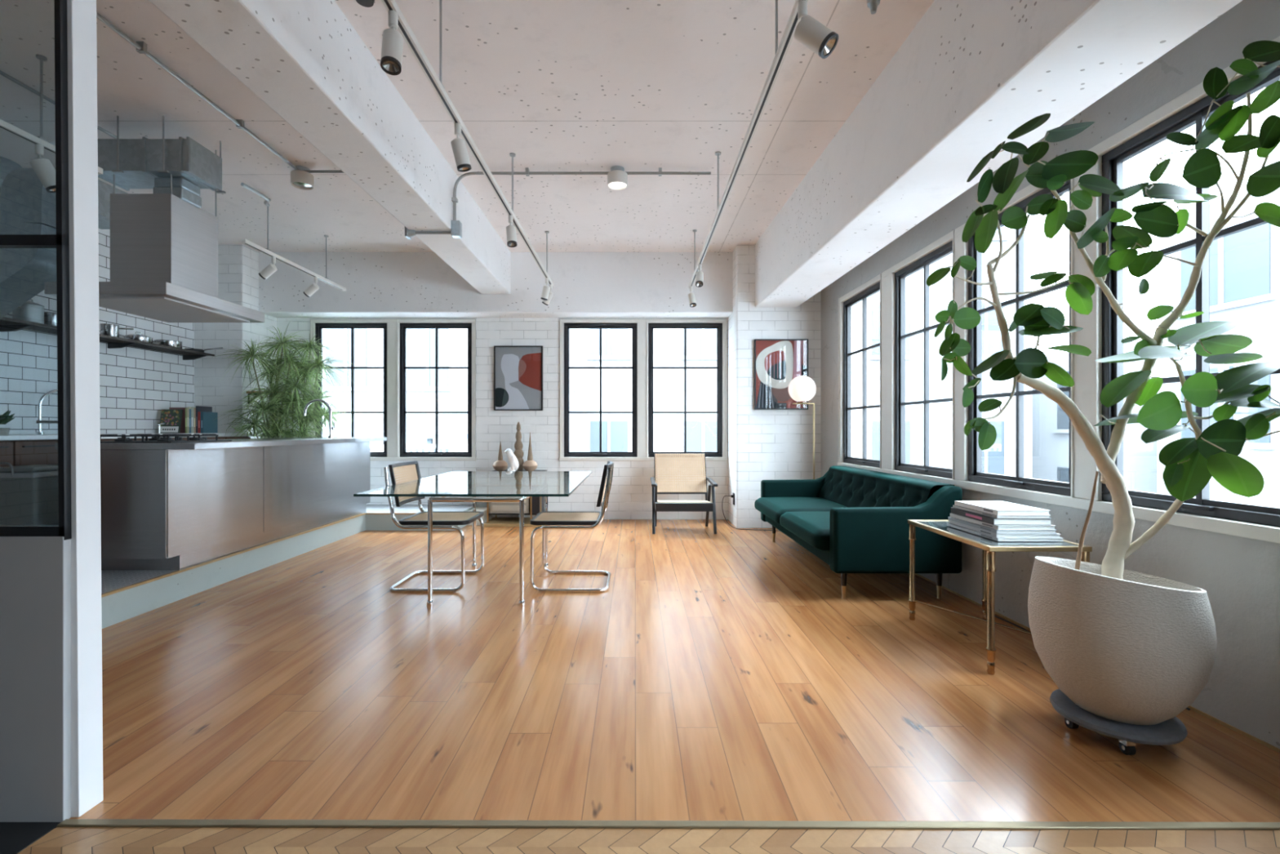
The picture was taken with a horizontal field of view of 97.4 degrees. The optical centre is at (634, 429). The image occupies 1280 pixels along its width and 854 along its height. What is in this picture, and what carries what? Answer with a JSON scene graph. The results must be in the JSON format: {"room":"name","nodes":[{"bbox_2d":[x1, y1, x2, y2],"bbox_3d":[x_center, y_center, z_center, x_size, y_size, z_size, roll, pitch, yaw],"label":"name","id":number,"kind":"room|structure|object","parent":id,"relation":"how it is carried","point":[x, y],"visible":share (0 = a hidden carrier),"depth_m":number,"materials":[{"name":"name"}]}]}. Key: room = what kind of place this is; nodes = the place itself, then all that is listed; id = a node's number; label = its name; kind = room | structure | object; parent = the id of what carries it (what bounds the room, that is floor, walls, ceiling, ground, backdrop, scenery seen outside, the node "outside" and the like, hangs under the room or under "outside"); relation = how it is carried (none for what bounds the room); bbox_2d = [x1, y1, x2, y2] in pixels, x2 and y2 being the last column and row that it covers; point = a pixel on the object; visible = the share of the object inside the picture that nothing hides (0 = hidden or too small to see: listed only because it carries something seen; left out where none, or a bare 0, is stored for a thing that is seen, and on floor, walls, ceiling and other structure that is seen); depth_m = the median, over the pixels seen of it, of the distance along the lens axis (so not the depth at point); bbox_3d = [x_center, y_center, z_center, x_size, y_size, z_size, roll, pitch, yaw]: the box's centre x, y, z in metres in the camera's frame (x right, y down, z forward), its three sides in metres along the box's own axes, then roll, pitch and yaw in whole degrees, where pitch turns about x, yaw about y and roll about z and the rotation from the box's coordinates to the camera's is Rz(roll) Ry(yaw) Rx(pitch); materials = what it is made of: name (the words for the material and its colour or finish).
{"room":"open-plan loft apartment","nodes":[
{"label":"open-plan loft apartment","id":0,"kind":"room"},
{"bbox_2d":[0,536,71,822],"bbox_3d":[-2.398,0.700,1.584,1.603,0.800,0.024,0,0,0],"label":"wall partition","id":1,"kind":"structure","parent":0,"point":[35,571],"depth_m":1.57,"materials":[{"name":"grey paint"}]},
{"bbox_2d":[0,0,71,540],"bbox_3d":[-2.411,-0.875,1.587,1.631,2.370,0.026,0,0,0],"label":"frame","id":2,"kind":"structure","parent":1,"relation":"in","point":[60,241],"depth_m":1.57,"materials":[{"name":"black metal"}]},
{"bbox_2d":[66,0,102,817],"bbox_3d":[-1.603,-0.480,1.631,0.056,3.160,0.074,0,0,0],"label":"trim","id":3,"kind":"structure","parent":1,"relation":"attached to","point":[86,708],"depth_m":1.62,"materials":[{"name":"white paint"}]},
{"bbox_2d":[57,818,1279,830],"bbox_3d":[0.350,1.098,1.562,3.900,0.008,0.026,0,0,0],"label":"trim","id":4,"kind":"structure","parent":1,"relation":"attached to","point":[114,823],"depth_m":1.56,"materials":[{"name":"gold metal"}]},
{"bbox_2d":[0,228,194,434],"bbox_3d":[-5.035,-0.430,1.982,0.250,3.260,10.365,0,0,0],"label":"wall","id":5,"kind":"structure","parent":0,"point":[136,384],"depth_m":5.27,"materials":[{"name":"tile"}]},
{"bbox_2d":[0,316,214,359],"bbox_3d":[-4.770,-0.790,4.750,0.280,0.070,2.900,0,0,0],"label":"shelf","id":6,"kind":"object","parent":5,"relation":"attached to","point":[6,324],"visible":0.84,"depth_m":5.17,"materials":[{"name":"grey metal"}]},
{"bbox_2d":[12,298,47,324],"bbox_3d":[-4.764,-0.927,4.420,0.175,0.204,0.238,0,0,0],"label":"saucepan","id":7,"kind":"object","parent":6,"relation":"on","point":[29,311],"visible":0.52,"depth_m":4.37,"materials":[{"name":"silver metal"}]},
{"bbox_2d":[44,311,57,326],"bbox_3d":[-4.833,-0.891,4.660,0.175,0.132,0.238,0,0,0],"label":"saucepan","id":8,"kind":"object","parent":6,"relation":"on","point":[50,318],"visible":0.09,"depth_m":4.60,"materials":[{"name":"silver metal"}]},
{"bbox_2d":[100,323,133,337],"bbox_3d":[-4.759,-0.893,5.185,0.128,0.135,0.297,0,0,0],"label":"saucepan","id":9,"kind":"object","parent":6,"relation":"on","point":[113,330],"visible":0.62,"depth_m":5.06,"materials":[{"name":"silver metal"}]},
{"bbox_2d":[122,331,153,343],"bbox_3d":[-4.783,-0.882,5.420,0.217,0.114,0.248,0,0,39],"label":"saucepan","id":10,"kind":"object","parent":6,"relation":"on","point":[135,336],"visible":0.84,"depth_m":5.36,"materials":[{"name":"silver metal"}]},
{"bbox_2d":[154,339,182,348],"bbox_3d":[-4.784,-0.864,5.770,0.226,0.077,0.253,0,0,40],"label":"saucepan","id":11,"kind":"object","parent":6,"relation":"on","point":[175,344],"visible":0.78,"depth_m":5.69,"materials":[{"name":"silver metal"}]},
{"bbox_2d":[194,244,276,438],"bbox_3d":[-4.667,-0.460,6.572,0.587,3.220,0.605,0,0,0],"label":"wall","id":12,"kind":"structure","parent":0,"point":[237,264],"depth_m":6.27,"materials":[{"name":"paint"}]},
{"bbox_2d":[101,504,476,628],"bbox_3d":[-3.420,1.008,4.308,2.980,0.183,5.115,0,0,0],"label":"step","id":13,"kind":"structure","parent":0,"point":[122,606],"depth_m":4.01,"materials":[{"name":"paint"}]},
{"bbox_2d":[0,440,13,466],"bbox_3d":[-4.581,0.497,3.440,0.638,0.839,0.874,0,0,0],"label":"base cabinet","id":14,"kind":"object","parent":13,"relation":"on","point":[6,446],"visible":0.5,"depth_m":3.83,"materials":[{"name":"brown wood"}]},
{"bbox_2d":[0,462,58,524],"bbox_3d":[-4.090,0.566,3.842,0.290,0.703,0.336,0,0,0],"label":"cabinet","id":15,"kind":"object","parent":13,"relation":"on","point":[29,494],"visible":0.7,"depth_m":3.71,"materials":[{"name":"metal"}]},
{"bbox_2d":[7,438,117,466],"bbox_3d":[-4.581,0.497,4.290,0.638,0.839,0.814,0,0,0],"label":"base cabinet","id":16,"kind":"object","parent":13,"relation":"on","point":[25,452],"visible":0.15,"depth_m":4.02,"materials":[{"name":"brown wood"}]},
{"bbox_2d":[54,437,386,570],"bbox_3d":[-3.174,0.500,4.860,0.872,0.833,2.720,0,0,0],"label":"kitchen island","id":17,"kind":"object","parent":13,"relation":"on","point":[174,506],"visible":0.96,"depth_m":3.95,"materials":[{"name":"metal"}]},
{"bbox_2d":[54,437,386,449],"bbox_3d":[-3.174,0.106,4.856,0.872,0.040,2.713,0,0,0],"label":"island countertop","id":18,"kind":"structure","parent":17,"relation":"on","point":[242,442],"depth_m":3.83,"materials":[{"name":"metal"}]},
{"bbox_2d":[100,433,231,443],"bbox_3d":[-3.240,0.059,3.850,0.580,0.054,0.540,0,0,0],"label":"gas hob","id":19,"kind":"object","parent":18,"relation":"in","point":[156,438],"visible":0.99,"depth_m":3.71,"materials":[{"name":"black metal"}]},
{"bbox_2d":[303,399,335,437],"bbox_3d":[-3.207,-0.113,5.726,0.330,0.397,0.056,0,0,0],"label":"tap","id":20,"kind":"object","parent":18,"relation":"on","point":[331,428],"visible":0.91,"depth_m":5.72,"materials":[{"name":"silver metal"}]},
{"bbox_2d":[101,512,417,597],"bbox_3d":[-2.438,0.918,3.950,1.033,0.014,4.400,0,0,0],"label":"trim","id":21,"kind":"structure","parent":13,"relation":"attached to","point":[157,578],"depth_m":4.04,"materials":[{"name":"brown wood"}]},
{"bbox_2d":[211,324,356,438],"bbox_3d":[-3.861,-0.167,6.258,1.202,2.168,1.226,0,0,23],"label":"potted plant","id":22,"kind":"object","parent":13,"relation":"on","point":[266,430],"visible":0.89,"depth_m":6.28,"materials":[{"name":"green plant"}]},
{"bbox_3d":[-4.581,0.498,2.600,0.638,0.839,0.794,0,0,0],"label":"base cabinet","id":23,"kind":"object","parent":13,"relation":"on","visible":0},
{"bbox_2d":[0,432,253,440],"bbox_3d":[-4.575,0.058,4.235,0.670,0.035,4.070,0,0,0],"label":"countertop","id":24,"kind":"structure","parent":23,"relation":"on","point":[11,437],"depth_m":4.18,"materials":[{"name":"grey stone"}]},
{"bbox_2d":[0,409,14,435],"bbox_3d":[-3.977,-0.040,3.498,0.146,0.160,0.144,0,0,12],"label":"plant","id":25,"kind":"object","parent":24,"relation":"on","point":[5,418],"visible":1,"depth_m":3.50,"materials":[{"name":"green plant"}]},
{"bbox_2d":[35,389,57,434],"bbox_3d":[-4.708,-0.146,4.622,0.095,0.372,0.297,0,0,24],"label":"tap","id":26,"kind":"object","parent":24,"relation":"on","point":[39,421],"visible":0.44,"depth_m":4.52,"materials":[{"name":"silver metal"}]},
{"bbox_2d":[159,408,182,433],"bbox_3d":[-4.750,-0.081,5.755,0.192,0.249,0.071,0,0,-7],"label":"cookbook","id":27,"kind":"object","parent":24,"relation":"on","point":[172,418],"visible":0.98,"depth_m":5.75,"materials":[{"name":"multicoloured paper"}]},
{"bbox_2d":[200,411,217,433],"bbox_3d":[-4.449,-0.070,5.880,0.029,0.220,0.201,0,0,0],"label":"cookbook","id":28,"kind":"object","parent":24,"relation":"on","point":[209,424],"visible":1,"depth_m":5.86,"materials":[{"name":"blue paper"}]},
{"bbox_2d":[0,0,934,252],"bbox_3d":[-1.105,-2.185,1.833,8.210,0.250,10.665,0,0,0],"label":"ceiling","id":29,"kind":"structure","parent":0,"point":[555,85],"depth_m":3.57,"materials":[{"name":"paint"}]},
{"bbox_2d":[0,53,102,174],"bbox_3d":[-3.280,-1.812,2.975,0.044,0.497,0.950,0,0,0],"label":"track","id":30,"kind":"object","parent":29,"relation":"hanging from","point":[4,125],"visible":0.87,"depth_m":3.10,"materials":[{"name":"white metal"}]},
{"bbox_2d":[29,143,55,192],"bbox_3d":[-3.256,-1.442,3.124,0.087,0.246,0.145,0,0,45],"label":"spotlight","id":31,"kind":"object","parent":30,"relation":"hanging from","point":[43,168],"visible":0.7,"depth_m":3.09,"materials":[{"name":"white metal"}]},
{"bbox_2d":[0,70,116,138],"bbox_3d":[-3.600,-2.025,1.950,0.022,0.022,3.900,0,0,0],"label":"conduit","id":32,"kind":"object","parent":29,"relation":"attached to","point":[4,74],"visible":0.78,"depth_m":3.36,"materials":[{"name":"silver metal"}]},
{"bbox_2d":[0,155,127,319],"bbox_3d":[-4.460,-1.155,4.027,1.456,2.373,0.975,0,0,0],"label":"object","id":33,"kind":"object","parent":29,"relation":"attached to","point":[26,206],"visible":0.62,"depth_m":3.57,"materials":[{"name":"metal"}]},
{"bbox_2d":[44,149,264,322],"bbox_3d":[-3.276,-1.442,3.945,0.753,1.235,0.930,0,0,0],"label":"extractor hood","id":34,"kind":"object","parent":29,"relation":"hanging from","point":[164,246],"visible":0.96,"depth_m":3.74,"materials":[{"name":"metal"}]},
{"bbox_2d":[97,115,226,193],"bbox_3d":[-3.275,-1.875,3.860,0.690,0.370,0.340,0,0,0],"label":"ventilation duct","id":35,"kind":"object","parent":29,"relation":"hanging from","point":[135,163],"visible":0.95,"depth_m":3.72,"materials":[{"name":"metal"}]},
{"bbox_2d":[96,12,343,173],"bbox_3d":[-2.217,-2.035,1.716,0.865,0.049,5.431,0,0,0],"label":"conduit","id":36,"kind":"object","parent":29,"relation":"attached to","point":[141,47],"visible":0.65,"depth_m":3.35,"materials":[{"name":"silver metal"}]},
{"bbox_2d":[241,198,346,291],"bbox_3d":[-3.280,-1.812,5.537,0.044,0.497,1.645,0,0,0],"label":"track","id":37,"kind":"object","parent":29,"relation":"hanging from","point":[266,251],"visible":0.79,"depth_m":5.29,"materials":[{"name":"white metal"}]},
{"bbox_2d":[258,256,277,279],"bbox_3d":[-3.333,-1.462,5.110,0.152,0.205,0.073,0,0,0],"label":"spotlight","id":38,"kind":"object","parent":37,"relation":"hanging from","point":[270,268],"visible":1,"depth_m":5.09,"materials":[{"name":"white metal"}]},
{"bbox_2d":[290,165,314,190],"bbox_3d":[-2.630,-1.992,4.450,0.160,0.135,0.160,0,0,0],"label":"ceiling lamp","id":39,"kind":"object","parent":29,"relation":"attached to","point":[300,179],"visible":0.96,"depth_m":4.40,"materials":[{"name":"metal"}]},
{"bbox_2d":[148,0,511,293],"bbox_3d":[-1.614,-1.820,1.700,0.342,0.500,9.800,0,0,0],"label":"ceiling beam","id":40,"kind":"structure","parent":29,"relation":"attached to","point":[304,60],"depth_m":2.93,"materials":[{"name":"paint"}]},
{"bbox_2d":[381,0,553,286],"bbox_3d":[-0.915,-1.817,3.350,0.044,0.487,5.700,0,0,0],"label":"track","id":41,"kind":"object","parent":29,"relation":"hanging from","point":[404,28],"visible":0.94,"depth_m":2.80,"materials":[{"name":"white metal"}]},
{"bbox_2d":[380,10,403,75],"bbox_3d":[-0.913,-1.459,2.115,0.076,0.232,0.100,0,0,0],"label":"spotlight","id":42,"kind":"object","parent":41,"relation":"hanging from","point":[391,58],"visible":1,"depth_m":2.10,"materials":[{"name":"white metal"}]},
{"bbox_2d":[450,123,471,172],"bbox_3d":[-0.900,-1.459,2.917,0.105,0.232,0.072,0,0,-34],"label":"spotlight","id":43,"kind":"object","parent":41,"relation":"hanging from","point":[459,148],"visible":1,"depth_m":2.89,"materials":[{"name":"white metal"}]},
{"bbox_2d":[506,214,517,247],"bbox_3d":[-0.907,-1.459,4.136,0.073,0.232,0.102,0,0,-31],"label":"spotlight","id":44,"kind":"object","parent":41,"relation":"hanging from","point":[511,235],"visible":1,"depth_m":4.11,"materials":[{"name":"white metal"}]},
{"bbox_2d":[404,167,711,239],"bbox_3d":[-0.603,-1.788,4.450,2.405,0.545,0.080,0,0,0],"label":"conduit","id":45,"kind":"object","parent":29,"relation":"attached to","point":[456,225],"visible":0.97,"depth_m":4.44,"materials":[{"name":"silver metal"}]},
{"bbox_2d":[607,165,627,190],"bbox_3d":[-0.138,-1.992,4.450,0.160,0.135,0.160,0,0,0],"label":"ceiling lamp","id":46,"kind":"object","parent":29,"relation":"attached to","point":[617,178],"visible":1,"depth_m":4.40,"materials":[{"name":"metal"}]},
{"bbox_2d":[688,0,808,288],"bbox_3d":[0.620,-1.817,3.390,0.044,0.487,5.780,0,0,0],"label":"track","id":47,"kind":"object","parent":29,"relation":"hanging from","point":[781,51],"visible":0.99,"depth_m":2.86,"materials":[{"name":"white metal"}]},
{"bbox_2d":[794,0,838,58],"bbox_3d":[0.663,-1.466,2.059,0.155,0.217,0.083,0,0,26],"label":"spotlight","id":48,"kind":"object","parent":47,"relation":"hanging from","point":[809,32],"visible":1,"depth_m":2.04,"materials":[{"name":"white metal"}]},
{"bbox_2d":[276,317,728,519],"bbox_3d":[-1.305,-0.430,6.990,7.810,3.260,0.250,0,0,0],"label":"wall","id":49,"kind":"structure","parent":0,"point":[630,495],"depth_m":6.87,"materials":[{"name":"brick"}]},
{"bbox_2d":[315,323,386,457],"bbox_3d":[-3.463,-0.481,6.903,0.888,1.638,0.084,0,0,0],"label":"window","id":50,"kind":"structure","parent":49,"relation":"in","point":[318,326],"depth_m":6.89,"materials":[{"name":"black metal"}]},
{"bbox_2d":[310,319,476,460],"bbox_3d":[-2.947,-0.481,6.898,2.030,1.728,0.114,0,0,0],"label":"trim","id":51,"kind":"structure","parent":49,"relation":"attached to","point":[393,325],"depth_m":6.85,"materials":[{"name":"beige paint"}]},
{"bbox_2d":[400,323,471,457],"bbox_3d":[-2.431,-0.481,6.903,0.888,1.638,0.084,0,0,0],"label":"window","id":52,"kind":"structure","parent":49,"relation":"in","point":[403,326],"depth_m":6.89,"materials":[{"name":"black metal"}]},
{"bbox_2d":[258,252,732,317],"bbox_3d":[-1.255,-1.715,6.713,7.310,0.710,0.345,0,0,0],"label":"beam","id":53,"kind":"structure","parent":49,"relation":"attached to","point":[377,284],"depth_m":6.54,"materials":[{"name":"paint"}]},
{"bbox_2d":[493,346,542,410],"bbox_3d":[-1.416,-0.623,6.846,0.591,0.784,0.030,0,0,0],"label":"framed picture","id":54,"kind":"object","parent":49,"relation":"attached to","point":[517,370],"visible":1,"depth_m":6.84,"materials":[{"name":"multicoloured paper"}]},
{"bbox_2d":[564,323,637,457],"bbox_3d":[-0.420,-0.481,6.903,0.897,1.638,0.084,0,0,0],"label":"window","id":55,"kind":"structure","parent":49,"relation":"in","point":[633,326],"depth_m":6.88,"materials":[{"name":"black metal"}]},
{"bbox_2d":[559,319,727,460],"bbox_3d":[0.101,-0.481,6.898,2.049,1.728,0.114,0,0,0],"label":"trim","id":56,"kind":"structure","parent":49,"relation":"attached to","point":[642,324],"depth_m":6.85,"materials":[{"name":"beige paint"}]},
{"bbox_2d":[648,323,722,457],"bbox_3d":[0.617,-0.481,6.903,0.907,1.638,0.084,0,0,0],"label":"window","id":57,"kind":"structure","parent":49,"relation":"in","point":[718,326],"depth_m":6.89,"materials":[{"name":"black metal"}]},
{"bbox_2d":[0,519,1279,853],"bbox_3d":[-1.105,1.224,1.833,8.210,0.253,10.665,0,0,0],"label":"floor","id":58,"kind":"structure","parent":0,"point":[727,674],"depth_m":2.26,"materials":[{"name":"brown wood"}]},
{"bbox_2d":[383,461,484,591],"bbox_3d":[-1.417,0.670,4.045,0.564,0.860,0.511,0,0,0],"label":"chair","id":59,"kind":"object","parent":58,"relation":"on","point":[411,472],"visible":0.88,"depth_m":3.95,"materials":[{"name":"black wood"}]},
{"bbox_2d":[353,471,591,605],"bbox_3d":[-0.996,0.736,4.101,1.232,0.729,1.757,0,0,0],"label":"glass dining table","id":60,"kind":"object","parent":58,"relation":"on","point":[525,484],"visible":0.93,"depth_m":3.57,"materials":[{"name":"clear glass"}]},
{"bbox_2d":[467,506,492,524],"bbox_3d":[-1.825,1.020,6.635,0.190,0.160,0.370,0,0,0],"label":"box","id":61,"kind":"object","parent":58,"relation":"on","point":[484,509],"visible":0.42,"depth_m":6.54,"materials":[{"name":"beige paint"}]},
{"bbox_2d":[483,517,542,526],"bbox_3d":[-1.385,1.085,6.600,0.670,0.030,0.480,0,0,0],"label":"plinth","id":62,"kind":"object","parent":58,"relation":"on","point":[494,522],"visible":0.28,"depth_m":6.43,"materials":[{"name":"brown wood"}]},
{"bbox_2d":[487,470,546,523],"bbox_3d":[-1.377,0.780,6.620,0.625,0.578,0.400,0,0,0],"label":"sideboard","id":63,"kind":"object","parent":58,"relation":"on","point":[533,505],"visible":0.34,"depth_m":6.44,"materials":[{"name":"beige paint"}]},
{"bbox_2d":[493,441,507,471],"bbox_3d":[-1.581,0.314,6.620,0.176,0.355,0.176,0,0,0],"label":"gourd","id":64,"kind":"object","parent":63,"relation":"on","point":[500,464],"visible":0.99,"depth_m":6.58,"materials":[{"name":"beige ceramic"}]},
{"bbox_2d":[503,448,519,471],"bbox_3d":[-1.419,0.355,6.460,0.176,0.271,0.107,0,0,0],"label":"bird figurine","id":65,"kind":"object","parent":63,"relation":"on","point":[513,462],"visible":0.99,"depth_m":6.42,"materials":[{"name":"white ceramic"}]},
{"bbox_2d":[513,421,524,471],"bbox_3d":[-1.384,0.199,6.700,0.124,0.585,0.124,0,0,0],"label":"gourd","id":66,"kind":"object","parent":63,"relation":"on","point":[518,445],"visible":0.88,"depth_m":6.67,"materials":[{"name":"brown wood"}]},
{"bbox_2d":[522,431,537,471],"bbox_3d":[-1.233,0.261,6.620,0.176,0.460,0.176,0,0,0],"label":"gourd","id":67,"kind":"object","parent":63,"relation":"on","point":[530,464],"visible":0.98,"depth_m":6.58,"materials":[{"name":"beige ceramic"}]},
{"bbox_2d":[529,461,613,592],"bbox_3d":[-0.438,0.670,4.040,0.564,0.860,0.511,0,0,0],"label":"chair","id":68,"kind":"object","parent":58,"relation":"on","point":[546,517],"visible":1,"depth_m":3.81,"materials":[{"name":"silver metal"}]},
{"bbox_2d":[650,453,718,533],"bbox_3d":[0.522,0.695,6.229,0.695,0.827,0.698,0,0,0],"label":"armchair","id":69,"kind":"object","parent":58,"relation":"on","point":[706,505],"visible":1,"depth_m":6.38,"materials":[{"name":"beige wicker"}]},
{"bbox_2d":[788,375,816,479],"bbox_3d":[1.785,0.269,5.880,0.354,1.661,0.280,0,0,0],"label":"floor lamp","id":70,"kind":"object","parent":58,"relation":"on","point":[801,388],"visible":0.8,"depth_m":5.79,"materials":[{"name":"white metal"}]},
{"bbox_2d":[754,465,961,599],"bbox_3d":[1.623,0.730,4.605,0.904,0.740,2.110,0,0,0],"label":"velvet sofa","id":71,"kind":"object","parent":58,"relation":"on","point":[854,520],"visible":0.99,"depth_m":3.64,"materials":[{"name":"teal fabric"}]},
{"bbox_2d":[754,497,846,524],"bbox_3d":[1.516,0.723,5.085,0.689,0.154,0.951,0,0,0],"label":"seat cushion","id":72,"kind":"object","parent":71,"relation":"on","point":[773,508],"depth_m":4.94,"materials":[{"name":"teal fabric"}]},
{"bbox_2d":[779,511,829,551],"bbox_3d":[1.516,0.723,4.125,0.689,0.154,0.951,0,0,0],"label":"seat cushion","id":73,"kind":"object","parent":71,"relation":"on","point":[812,527],"depth_m":4.00,"materials":[{"name":"teal fabric"}]},
{"bbox_2d":[907,520,1092,675],"bbox_3d":[1.815,0.812,2.893,0.463,0.575,0.758,0,0,0],"label":"side table","id":74,"kind":"object","parent":58,"relation":"on","point":[989,546],"visible":0.65,"depth_m":2.63,"materials":[{"name":"gold mirror"}]},
{"bbox_2d":[946,522,1063,541],"bbox_3d":[1.855,0.517,2.850,0.311,0.015,0.430,0,0,0],"label":"book","id":75,"kind":"object","parent":74,"relation":"on","point":[997,539],"visible":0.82,"depth_m":2.65,"materials":[{"name":"white paper"}]},
{"bbox_2d":[948,520,1061,537],"bbox_3d":[1.857,0.500,2.855,0.301,0.017,0.420,0,0,1],"label":"book","id":76,"kind":"object","parent":75,"relation":"on","point":[979,530],"visible":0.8,"depth_m":2.65,"materials":[{"name":"white paper"}]},
{"bbox_2d":[948,516,1057,533],"bbox_3d":[1.844,0.482,2.852,0.286,0.016,0.410,0,0,0],"label":"book","id":77,"kind":"object","parent":76,"relation":"on","point":[971,524],"visible":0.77,"depth_m":2.65,"materials":[{"name":"white paper"}]},
{"bbox_2d":[950,513,1056,529],"bbox_3d":[1.846,0.464,2.850,0.276,0.019,0.400,0,0,0],"label":"book","id":78,"kind":"object","parent":77,"relation":"on","point":[953,515],"visible":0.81,"depth_m":2.65,"materials":[{"name":"white paper"}]},
{"bbox_2d":[951,506,1052,525],"bbox_3d":[1.841,0.438,2.853,0.271,0.031,0.385,0,0,2],"label":"book","id":79,"kind":"object","parent":78,"relation":"on","point":[993,521],"visible":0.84,"depth_m":2.67,"materials":[{"name":"white paper"}]},
{"bbox_2d":[952,505,1050,518],"bbox_3d":[1.842,0.415,2.850,0.256,0.013,0.370,0,0,0],"label":"book","id":80,"kind":"object","parent":79,"relation":"on","point":[953,506],"visible":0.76,"depth_m":2.67,"materials":[{"name":"white paper"}]},
{"bbox_2d":[954,500,1050,515],"bbox_3d":[1.847,0.396,2.850,0.251,0.023,0.360,0,0,0],"label":"book","id":81,"kind":"object","parent":80,"relation":"on","point":[994,507],"visible":1,"depth_m":2.77,"materials":[{"name":"white paper"}]},
{"bbox_2d":[1049,688,1187,755],"bbox_3d":[1.722,1.051,2.020,0.374,0.097,0.374,0,0,0],"label":"plant dolly","id":82,"kind":"object","parent":58,"relation":"on","point":[1172,731],"visible":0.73,"depth_m":1.90,"materials":[{"name":"black plastic"}]},
{"bbox_2d":[926,40,1279,724],"bbox_3d":[1.542,-0.117,1.835,1.024,2.240,0.673,0,0,-28],"label":"fig tree","id":83,"kind":"object","parent":82,"relation":"on","point":[1122,645],"visible":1,"depth_m":1.86,"materials":[{"name":"green plant"}]},
{"bbox_2d":[17,826,1279,853],"bbox_3d":[-1.105,1.100,-0.942,8.110,0.001,5.012,0,0,0],"label":"floor","id":84,"kind":"structure","parent":0,"point":[901,841],"depth_m":1.51,"materials":[{"name":"brown wood"}]},
{"bbox_2d":[728,244,867,528],"bbox_3d":[1.868,-0.460,6.572,1.463,3.220,0.605,0,0,0],"label":"wall","id":85,"kind":"structure","parent":0,"point":[763,444],"depth_m":6.27,"materials":[{"name":"paint"}]},
{"bbox_2d":[754,338,808,409],"bbox_3d":[1.626,-0.610,6.251,0.593,0.781,0.030,0,0,0],"label":"framed picture","id":86,"kind":"object","parent":85,"relation":"attached to","point":[777,362],"visible":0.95,"depth_m":6.25,"materials":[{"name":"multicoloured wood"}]},
{"bbox_2d":[755,0,1242,306],"bbox_3d":[1.706,-1.715,1.575,0.471,0.710,9.566,0,0,-2],"label":"ceiling beam","id":87,"kind":"structure","parent":85,"relation":"attached to","point":[970,73],"depth_m":2.70,"materials":[{"name":"paint"}]},
{"bbox_2d":[821,0,1279,748],"bbox_3d":[2.319,-0.430,1.982,0.250,3.260,10.376,0,0,-2],"label":"wall","id":88,"kind":"structure","parent":0,"point":[1240,576],"depth_m":2.32,"materials":[{"name":"paint"}]},
{"bbox_2d":[843,281,879,467],"bbox_3d":[2.140,-0.474,5.250,0.084,1.619,0.857,0,0,-2],"label":"window","id":89,"kind":"structure","parent":88,"relation":"in","point":[863,295],"depth_m":5.54,"materials":[{"name":"black metal"}]},
{"bbox_2d":[894,240,952,478],"bbox_3d":[2.170,-0.474,4.195,0.084,1.619,0.840,0,0,-2],"label":"window","id":90,"kind":"structure","parent":88,"relation":"in","point":[924,262],"depth_m":4.40,"materials":[{"name":"black metal"}]},
{"bbox_2d":[968,179,1071,496],"bbox_3d":[2.198,-0.474,3.218,0.084,1.619,0.860,0,0,-2],"label":"window","id":91,"kind":"structure","parent":88,"relation":"in","point":[975,474],"depth_m":3.23,"materials":[{"name":"black metal"}]},
{"bbox_2d":[837,35,1279,543],"bbox_3d":[2.178,-0.474,3.731,0.114,1.719,4.020,0,0,-2],"label":"trim","id":92,"kind":"structure","parent":88,"relation":"attached to","point":[1086,371],"depth_m":2.77,"materials":[{"name":"beige paint"}]},
{"bbox_2d":[915,573,1279,753],"bbox_3d":[2.136,1.094,3.935,0.006,0.012,4.672,0,0,-2],"label":"baseboard","id":93,"kind":"structure","parent":88,"relation":"attached to","point":[1238,731],"depth_m":2.15,"materials":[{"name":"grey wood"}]},
{"bbox_2d":[1102,60,1279,527],"bbox_3d":[2.226,-0.474,2.210,0.084,1.619,0.857,0,0,-2],"label":"window","id":94,"kind":"structure","parent":88,"relation":"in","point":[1113,161],"depth_m":2.31,"materials":[{"name":"black metal"}]},
{"label":"outside","id":95,"kind":"structure","parent":0,"visible":0},
{"bbox_3d":[0.000,13.200,20.000,120.000,0.200,120.000,0,0,0],"label":"ground","id":96,"kind":"structure","parent":95,"visible":0},
{"bbox_2d":[322,328,467,451],"bbox_3d":[-8.200,3.000,20.940,11.600,20.200,10.120,0,0,0],"label":"house","id":97,"kind":"structure","parent":96,"relation":"on","point":[368,343],"depth_m":16.00,"materials":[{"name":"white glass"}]},
{"bbox_2d":[422,382,577,451],"bbox_3d":[-3.100,5.900,13.850,3.000,14.400,3.300,0,0,0],"label":"roof","id":98,"kind":"structure","parent":96,"relation":"on","point":[451,425],"depth_m":12.94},
{"bbox_2d":[568,213,1031,478],"bbox_3d":[4.900,2.350,22.440,14.200,21.500,11.120,0,0,0],"label":"building","id":99,"kind":"structure","parent":96,"relation":"on","point":[584,344],"depth_m":17.00,"materials":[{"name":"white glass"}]},
{"bbox_2d":[1031,341,1157,493],"bbox_3d":[18.940,5.300,25.000,10.120,15.600,18.000,0,0,0],"label":"apartment building","id":100,"kind":"structure","parent":96,"relation":"on","point":[1050,423],"depth_m":18.34,"materials":[{"name":"white concrete"}]},
{"bbox_2d":[1157,187,1279,507],"bbox_3d":[18.440,4.000,7.750,11.120,18.200,12.500,0,0,0],"label":"office building","id":101,"kind":"structure","parent":96,"relation":"on","point":[1245,265],"depth_m":12.06,"materials":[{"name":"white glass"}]},
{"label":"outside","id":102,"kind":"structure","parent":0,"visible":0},
{"bbox_2d":[370,444,467,451],"bbox_3d":[-5.400,1.200,12.600,7.200,1.800,2.800,0,0,0],"label":"balcony railing","id":103,"kind":"object","parent":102,"point":[378,446],"visible":0.1,"depth_m":11.23,"materials":[{"name":"white metal"}]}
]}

